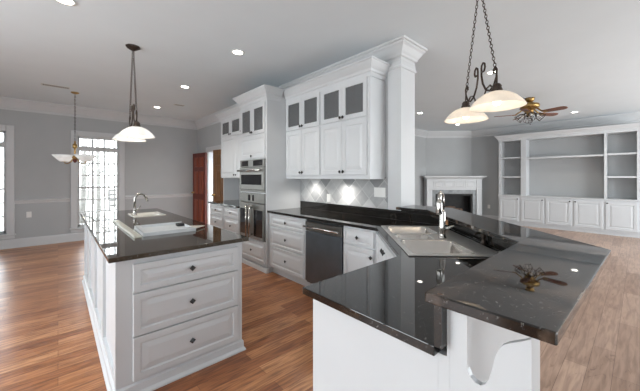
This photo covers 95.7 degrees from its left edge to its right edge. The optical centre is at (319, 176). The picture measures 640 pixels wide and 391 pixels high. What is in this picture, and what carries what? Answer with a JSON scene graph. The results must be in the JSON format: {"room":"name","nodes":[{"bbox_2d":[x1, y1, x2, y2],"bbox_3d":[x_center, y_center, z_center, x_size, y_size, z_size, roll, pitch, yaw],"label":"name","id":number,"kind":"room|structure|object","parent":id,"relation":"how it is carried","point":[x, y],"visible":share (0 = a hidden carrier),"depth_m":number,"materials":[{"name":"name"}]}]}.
{"room":"kitchen","nodes":[
{"label":"kitchen","id":0,"kind":"room"},
{"bbox_2d":[0,190,115,230],"bbox_3d":[-17.950,1.700,19.834,60.000,0.100,36.500,0,0,-42],"label":"ground","id":1,"kind":"structure","parent":0,"point":[88,202],"depth_m":17.37,"materials":[{"name":"white"}]},
{"bbox_2d":[87,139,90,198],"bbox_3d":[-17.312,-3.433,21.900,1.844,10.188,2.088,0,0,-17],"label":"bare tree","id":2,"kind":"object","parent":1,"relation":"on","point":[90,139],"visible":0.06,"depth_m":21.76,"materials":[{"name":"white plant"}]},
{"bbox_2d":[91,140,103,203],"bbox_3d":[-13.690,-2.749,17.451,1.381,8.821,1.702,0,0,-29],"label":"bare tree","id":3,"kind":"object","parent":1,"relation":"on","point":[91,140],"visible":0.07,"depth_m":17.39,"materials":[{"name":"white plant"}]},
{"bbox_2d":[80,139,115,223],"bbox_3d":[-8.029,-2.821,10.129,1.579,8.966,1.553,0,0,44],"label":"bare tree","id":4,"kind":"object","parent":1,"relation":"on","point":[84,141],"visible":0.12,"depth_m":9.96,"materials":[{"name":"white plant"}]},
{"bbox_2d":[90,140,114,211],"bbox_3d":[-9.596,-3.483,12.555,1.889,10.290,1.784,0,0,23],"label":"bare tree","id":5,"kind":"object","parent":1,"relation":"on","point":[98,179],"visible":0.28,"depth_m":12.63,"materials":[{"name":"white plant"}]},
{"bbox_2d":[100,141,107,195],"bbox_3d":[-18.583,-2.606,24.957,1.744,8.535,1.529,0,0,-8],"label":"bare tree","id":6,"kind":"object","parent":1,"relation":"on","point":[103,141],"visible":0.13,"depth_m":24.79,"materials":[{"name":"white plant"}]},
{"bbox_2d":[100,141,112,199],"bbox_3d":[-15.107,-4.315,20.427,1.984,11.951,2.497,0,0,-7],"label":"bare tree","id":7,"kind":"object","parent":1,"relation":"on","point":[108,141],"visible":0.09,"depth_m":20.41,"materials":[{"name":"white plant"}]},
{"bbox_2d":[103,189,115,211],"bbox_3d":[-5.962,0.998,8.361,0.440,1.305,0.440,0,0,28],"label":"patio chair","id":8,"kind":"object","parent":1,"relation":"on","point":[109,189],"visible":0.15,"depth_m":8.14,"materials":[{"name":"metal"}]},
{"bbox_2d":[106,140,115,207],"bbox_3d":[-11.152,-3.579,15.464,2.020,10.479,2.107,0,0,-19],"label":"bare tree","id":9,"kind":"object","parent":1,"relation":"on","point":[114,145],"visible":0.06,"depth_m":15.48,"materials":[{"name":"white plant"}]},
{"bbox_2d":[0,109,196,239],"bbox_3d":[-5.609,-0.065,6.205,6.310,2.930,0.150,0,0,-42],"label":"wall","id":10,"kind":"structure","parent":0,"point":[162,164],"depth_m":6.26,"materials":[{"name":"paint"}]},
{"bbox_2d":[0,124,15,239],"bbox_3d":[-6.426,0.098,5.409,1.040,2.225,0.175,0,0,-42],"label":"window","id":11,"kind":"structure","parent":10,"relation":"in","point":[8,144],"depth_m":5.65,"materials":[{"name":"paint"}]},
{"bbox_2d":[26,212,31,217],"bbox_3d":[-5.882,0.760,5.851,0.075,0.118,0.008,0,0,-42],"label":"outlet","id":12,"kind":"object","parent":10,"relation":"attached to","point":[28,214],"visible":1,"depth_m":5.84,"materials":[{"name":"white plastic"}]},
{"bbox_2d":[13,198,69,203],"bbox_3d":[-5.723,0.492,5.981,0.850,0.085,0.030,0,0,-42],"label":"trim","id":13,"kind":"structure","parent":10,"relation":"attached to","point":[23,201],"depth_m":5.96,"materials":[{"name":"paint"}]},
{"bbox_2d":[0,232,83,249],"bbox_3d":[-5.376,1.312,5.851,5.880,0.175,0.690,0,0,-42],"label":"baseboard","id":14,"kind":"structure","parent":10,"relation":"attached to","point":[52,239],"depth_m":5.96,"materials":[{"name":"paint"}]},
{"bbox_2d":[70,130,124,232],"bbox_3d":[-5.069,0.098,6.637,1.020,2.225,0.175,0,0,-42],"label":"window","id":15,"kind":"structure","parent":10,"relation":"in","point":[119,150],"depth_m":6.57,"materials":[{"name":"paint"}]},
{"bbox_2d":[125,193,192,198],"bbox_3d":[-3.821,0.492,7.258,1.685,0.085,0.690,0,0,-42],"label":"trim","id":16,"kind":"structure","parent":10,"relation":"attached to","point":[187,194],"depth_m":7.46,"materials":[{"name":"paint"}]},
{"bbox_2d":[0,35,639,137],"bbox_3d":[1.069,-1.423,6.345,18.000,0.215,6.415,0,0,-4],"label":"trim","id":17,"kind":"structure","parent":10,"relation":"attached to","point":[403,48],"depth_m":6.65,"materials":[{"name":"paint"}]},
{"bbox_2d":[197,73,387,218],"bbox_3d":[-1.153,-0.065,5.774,0.280,2.930,6.470,0,0,-42],"label":"wall","id":18,"kind":"structure","parent":0,"point":[209,136],"depth_m":7.14,"materials":[{"name":"paint"}]},
{"bbox_2d":[191,152,206,223],"bbox_3d":[-3.199,0.377,7.704,0.727,2.023,0.178,0,0,42],"label":"door","id":19,"kind":"structure","parent":18,"relation":"in","point":[199,192],"depth_m":7.63,"materials":[{"name":"red wood"}]},
{"bbox_2d":[206,145,220,224],"bbox_3d":[-2.305,0.318,7.031,0.302,2.165,1.690,0,0,-42],"label":"trim","id":20,"kind":"structure","parent":18,"relation":"attached to","point":[209,150],"depth_m":7.50,"materials":[{"name":"paint"}]},
{"bbox_2d":[212,149,224,200],"bbox_3d":[-2.226,0.377,6.622,0.742,2.023,0.178,0,0,39],"label":"door","id":21,"kind":"structure","parent":18,"relation":"in","point":[217,194],"depth_m":6.70,"materials":[{"name":"brown wood"}]},
{"bbox_2d":[215,105,240,199],"bbox_3d":[-1.513,-0.400,5.606,0.476,1.770,1.433,0,0,-42],"label":"upper cabinet","id":22,"kind":"object","parent":18,"relation":"attached to","point":[230,118],"visible":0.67,"depth_m":5.68,"materials":[{"name":"paint"}]},
{"bbox_2d":[283,56,390,178],"bbox_3d":[0.126,-0.640,3.870,0.376,1.330,1.706,0,0,-42],"label":"upper cabinet","id":23,"kind":"object","parent":18,"relation":"attached to","point":[335,119],"visible":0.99,"depth_m":3.58,"materials":[{"name":"paint"}]},
{"bbox_2d":[300,177,387,208],"bbox_3d":[0.244,0.190,4.016,0.008,0.379,1.648,0,0,-42],"label":"backsplash","id":24,"kind":"structure","parent":18,"relation":"attached to","point":[351,192],"depth_m":3.89,"materials":[{"name":"tile"}]},
{"bbox_2d":[374,187,384,196],"bbox_3d":[0.716,0.185,3.481,0.010,0.115,0.165,0,0,-42],"label":"switch plate","id":25,"kind":"object","parent":24,"relation":"attached to","point":[378,192],"visible":1,"depth_m":3.48,"materials":[{"name":"white plastic"}]},
{"bbox_2d":[388,60,416,219],"bbox_3d":[0.933,0.043,3.470,0.332,2.715,0.306,0,0,-42],"label":"column","id":26,"kind":"structure","parent":18,"relation":"attached to","point":[401,75],"depth_m":3.35,"materials":[{"name":"paint"}]},
{"bbox_2d":[0,0,639,130],"bbox_3d":[1.248,-1.590,4.023,13.550,0.120,12.590,0,0,-42],"label":"ceiling","id":27,"kind":"structure","parent":0,"point":[583,56],"depth_m":3.45,"materials":[{"name":"paint"}]},
{"bbox_2d":[41,83,69,88],"bbox_3d":[-4.451,-1.526,4.873,0.360,0.005,0.130,0,0,-42],"label":"ceiling vent","id":28,"kind":"object","parent":27,"relation":"in","point":[50,85],"visible":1,"depth_m":4.88,"materials":[{"name":"metal"}]},
{"bbox_2d":[56,0,76,5],"bbox_3d":[-2.204,-1.525,2.503,0.160,0.008,0.160,0,0,-42],"label":"recessed light","id":29,"kind":"object","parent":27,"relation":"in","point":[65,2],"visible":1,"depth_m":2.53,"materials":[{"name":"white plastic"}]},
{"bbox_2d":[51,91,97,163],"bbox_3d":[-4.434,-0.883,5.239,0.734,1.293,0.344,0,0,0],"label":"chandelier","id":30,"kind":"object","parent":27,"relation":"hanging from","point":[64,158],"visible":1,"depth_m":5.20,"materials":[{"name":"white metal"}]},
{"bbox_2d":[112,44,154,141],"bbox_3d":[-2.191,-0.990,3.392,0.355,1.078,0.795,0,0,-42],"label":"pendant light","id":31,"kind":"object","parent":27,"relation":"hanging from","point":[135,133],"visible":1,"depth_m":3.34,"materials":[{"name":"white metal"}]},
{"bbox_2d":[231,49,244,54],"bbox_3d":[-1.004,-1.525,3.544,0.160,0.008,0.160,0,0,-42],"label":"recessed light","id":32,"kind":"object","parent":27,"relation":"in","point":[235,51],"visible":1,"depth_m":3.54,"materials":[{"name":"white plastic"}]},
{"bbox_2d":[444,0,526,123],"bbox_3d":[1.276,-1.015,2.315,0.355,1.028,0.845,0,0,3],"label":"pendant light","id":33,"kind":"object","parent":27,"relation":"hanging from","point":[498,99],"visible":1,"depth_m":2.21,"materials":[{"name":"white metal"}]},
{"bbox_2d":[494,97,567,124],"bbox_3d":[4.037,-1.273,5.575,1.109,0.514,1.153,0,0,-42],"label":"ceiling fan","id":34,"kind":"object","parent":27,"relation":"hanging from","point":[528,109],"visible":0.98,"depth_m":5.54,"materials":[{"name":"gold metal"}]},
{"bbox_2d":[0,225,639,390],"bbox_3d":[1.248,1.460,4.023,13.550,0.120,12.590,0,0,-42],"label":"floor","id":35,"kind":"structure","parent":0,"point":[48,343],"depth_m":2.59,"materials":[{"name":"brown wood"}]},
{"bbox_2d":[82,222,245,390],"bbox_3d":[-1.880,0.958,3.096,0.891,0.884,2.885,0,0,-42],"label":"kitchen island","id":36,"kind":"object","parent":35,"relation":"on","point":[158,321],"visible":0.83,"depth_m":2.03,"materials":[{"name":"paint"}]},
{"bbox_2d":[80,208,248,262],"bbox_3d":[-1.902,0.501,3.120,0.923,0.030,2.940,0,0,-42],"label":"island countertop","id":37,"kind":"structure","parent":36,"relation":"on","point":[116,245],"depth_m":2.36,"materials":[{"name":"brown stone"}]},
{"bbox_2d":[112,219,141,237],"bbox_3d":[-1.858,0.475,2.756,0.053,0.020,1.220,0,0,-42],"label":"metal strip","id":38,"kind":"object","parent":37,"relation":"on","point":[134,234],"visible":1,"depth_m":2.62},
{"bbox_2d":[132,193,147,214],"bbox_3d":[-2.284,0.339,3.679,0.127,0.278,0.144,0,0,8],"label":"faucet","id":39,"kind":"object","parent":37,"relation":"on","point":[143,194],"visible":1,"depth_m":3.63,"materials":[{"name":"silver metal"}]},
{"bbox_2d":[129,212,165,217],"bbox_3d":[-2.238,0.555,3.740,0.350,0.154,0.440,0,0,-42],"label":"prep sink","id":40,"kind":"object","parent":37,"relation":"in","point":[144,214],"visible":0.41,"depth_m":3.81,"materials":[{"name":"ceramic"}]},
{"bbox_2d":[137,212,158,215],"bbox_3d":[-2.235,0.556,3.743,0.254,0.153,0.344,0,0,-42],"label":"basin","id":41,"kind":"object","parent":40,"relation":"in","point":[145,213],"depth_m":3.87,"materials":[{"name":"ceramic"}]},
{"bbox_2d":[134,222,204,236],"bbox_3d":[-1.385,0.471,2.709,0.535,0.030,0.470,0,0,-40],"label":"metal tray","id":42,"kind":"object","parent":37,"relation":"on","point":[172,227],"visible":1,"depth_m":2.66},
{"bbox_2d":[210,204,242,257],"bbox_3d":[-1.533,0.958,5.474,0.683,0.884,1.265,0,0,-42],"label":"base cabinet","id":43,"kind":"object","parent":35,"relation":"on","point":[223,217],"visible":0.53,"depth_m":5.19,"materials":[{"name":"paint"}]},
{"bbox_2d":[208,200,239,207],"bbox_3d":[-1.540,0.501,5.490,0.674,0.030,1.302,0,0,-42],"label":"countertop","id":44,"kind":"structure","parent":43,"relation":"on","point":[230,203],"depth_m":5.48,"materials":[{"name":"black stone"}]},
{"bbox_2d":[232,84,299,273],"bbox_3d":[-0.850,0.048,4.687,0.726,2.705,1.006,0,0,-42],"label":"oven tower","id":45,"kind":"object","parent":35,"relation":"on","point":[263,132],"visible":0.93,"depth_m":4.36,"materials":[{"name":"paint"}]},
{"bbox_2d":[237,159,265,192],"bbox_3d":[-0.898,-0.018,4.643,0.601,0.501,0.746,0,0,-42],"label":"microwave oven","id":46,"kind":"object","parent":45,"relation":"in","point":[252,172],"visible":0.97,"depth_m":4.42,"materials":[{"name":"metal"}]},
{"bbox_2d":[240,192,265,241],"bbox_3d":[-0.900,0.604,4.641,0.606,0.704,0.746,0,0,-42],"label":"oven","id":47,"kind":"object","parent":45,"relation":"in","point":[252,205],"visible":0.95,"depth_m":4.40,"materials":[{"name":"metal"}]},
{"bbox_2d":[269,213,309,285],"bbox_3d":[-0.257,0.958,4.097,0.638,0.884,0.840,0,0,-42],"label":"base cabinet","id":48,"kind":"object","parent":35,"relation":"on","point":[287,234],"visible":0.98,"depth_m":3.86,"materials":[{"name":"paint"}]},
{"bbox_2d":[303,219,343,284],"bbox_3d":[0.221,0.960,3.528,0.637,0.880,0.630,0,0,-42],"label":"dishwasher","id":49,"kind":"object","parent":35,"relation":"on","point":[324,241],"visible":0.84,"depth_m":3.33,"materials":[{"name":"metal"}]},
{"bbox_2d":[344,226,376,273],"bbox_3d":[0.598,0.958,3.153,0.638,0.884,0.423,0,0,-42],"label":"base cabinet","id":50,"kind":"object","parent":35,"relation":"on","point":[359,244],"visible":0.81,"depth_m":2.95,"materials":[{"name":"paint"}]},
{"bbox_2d":[313,299,437,390],"bbox_3d":[0.416,0.958,1.331,0.740,0.884,0.615,0,0,-42],"label":"peninsula base panel","id":51,"kind":"object","parent":35,"relation":"on","point":[349,354],"visible":0.26,"depth_m":1.07,"materials":[{"name":"paint"}]},
{"bbox_2d":[267,208,500,355],"bbox_3d":[0.007,0.501,2.720,2.062,0.030,3.232,0,0,-42],"label":"countertop","id":52,"kind":"structure","parent":51,"relation":"on","point":[388,296],"depth_m":1.28,"materials":[{"name":"black stone"}]},
{"bbox_2d":[300,201,511,349],"bbox_3d":[0.631,0.425,2.821,1.263,0.122,3.861,0,0,-10],"label":"granite splash","id":53,"kind":"object","parent":52,"relation":"on","point":[440,313],"visible":0.46,"depth_m":3.02,"materials":[{"name":"black stone"}]},
{"bbox_2d":[381,226,498,256],"bbox_3d":[0.863,0.577,2.295,0.584,0.203,1.070,0,0,3],"label":"sink","id":54,"kind":"object","parent":52,"relation":"in","point":[414,240],"visible":0.66,"depth_m":2.19,"materials":[{"name":"metal"}]},
{"bbox_2d":[386,226,437,233],"bbox_3d":[0.817,0.577,2.620,0.399,0.203,0.359,0,0,3],"label":"basin","id":55,"kind":"object","parent":54,"relation":"in","point":[390,229],"depth_m":2.78,"materials":[{"name":"metal"}]},
{"bbox_2d":[395,234,432,238],"bbox_3d":[0.747,0.544,2.326,0.283,0.133,0.188,0,0,3],"label":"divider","id":56,"kind":"object","parent":54,"relation":"in","point":[397,236],"depth_m":2.41,"materials":[{"name":"metal"}]},
{"bbox_2d":[400,239,474,253],"bbox_3d":[0.786,0.577,2.001,0.399,0.203,0.409,0,0,3],"label":"basin","id":57,"kind":"object","parent":54,"relation":"in","point":[412,246],"depth_m":2.18,"materials":[{"name":"metal"}]},
{"bbox_2d":[436,191,454,238],"bbox_3d":[0.948,0.290,2.195,0.118,0.370,0.153,0,0,35],"label":"kitchen faucet","id":58,"kind":"object","parent":54,"relation":"on","point":[440,204],"visible":1,"depth_m":2.23,"materials":[{"name":"silver metal"}]},
{"bbox_2d":[474,232,486,244],"bbox_3d":[1.145,0.437,2.070,0.100,0.098,0.044,0,0,-12],"label":"soap dispenser","id":59,"kind":"object","parent":52,"relation":"on","point":[483,236],"visible":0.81,"depth_m":2.06,"materials":[{"name":"brown metal"}]},
{"bbox_2d":[376,232,396,262],"bbox_3d":[0.708,0.958,2.301,0.450,0.884,1.038,0,0,3],"label":"base cabinet","id":60,"kind":"object","parent":35,"relation":"on","point":[383,251],"visible":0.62,"depth_m":2.40,"materials":[{"name":"paint"}]},
{"bbox_2d":[422,176,486,215],"bbox_3d":[4.309,0.684,9.417,1.920,1.432,0.505,0,0,3],"label":"fireplace","id":61,"kind":"object","parent":35,"relation":"on","point":[464,193],"visible":0.6,"depth_m":9.29,"materials":[{"name":"paint"}]},
{"bbox_2d":[422,176,486,178],"bbox_3d":[4.307,0.019,9.375,1.920,0.102,0.420,0,0,3],"label":"mantel shelf","id":62,"kind":"object","parent":61,"relation":"attached to","point":[424,177],"depth_m":9.21,"materials":[{"name":"paint"}]},
{"bbox_2d":[494,123,639,237],"bbox_3d":[6.434,0.083,7.810,0.474,2.635,2.968,0,0,-42],"label":"shelves","id":63,"kind":"object","parent":35,"relation":"on","point":[587,179],"visible":1,"depth_m":7.61,"materials":[{"name":"paint"}]},
{"bbox_2d":[415,136,425,205],"bbox_3d":[1.280,-0.065,7.788,6.030,2.930,0.150,0,0,-42],"label":"wall","id":64,"kind":"structure","parent":0,"point":[420,142],"depth_m":9.52,"materials":[{"name":"paint"}]},
{"bbox_2d":[426,138,470,175],"bbox_3d":[4.319,-0.065,9.796,1.711,2.930,0.156,0,0,3],"label":"wall","id":65,"kind":"structure","parent":0,"point":[444,156],"depth_m":9.72,"materials":[{"name":"paint"}]},
{"bbox_2d":[403,220,539,390],"bbox_3d":[0.961,0.882,2.017,0.665,1.036,2.581,0,0,13],"label":"wall","id":66,"kind":"structure","parent":0,"point":[486,339],"depth_m":1.00,"materials":[{"name":"paint"}]},
{"bbox_2d":[450,310,533,390],"bbox_3d":[0.443,0.882,0.763,0.018,1.036,0.193,0,0,-42],"label":"bracket","id":67,"kind":"object","parent":66,"relation":"attached to","point":[513,365],"visible":0.87,"depth_m":0.74,"materials":[{"name":"paint"}]},
{"bbox_2d":[396,205,610,345],"bbox_3d":[1.025,0.348,1.991,0.895,0.030,2.905,0,0,13],"label":"countertop","id":68,"kind":"structure","parent":66,"relation":"on","point":[535,287],"depth_m":0.92,"materials":[{"name":"stone"}]},
{"bbox_2d":[471,122,639,215],"bbox_3d":[7.780,-0.065,6.791,0.150,2.930,7.930,0,0,-42],"label":"wall","id":69,"kind":"structure","parent":0,"point":[484,150],"depth_m":9.30,"materials":[{"name":"paint"}]},
{"bbox_2d":[482,215,498,219],"bbox_3d":[5.376,1.312,9.316,0.026,0.175,0.800,0,0,-42],"label":"baseboard","id":70,"kind":"structure","parent":69,"relation":"attached to","point":[488,216],"depth_m":9.20,"materials":[{"name":"paint"}]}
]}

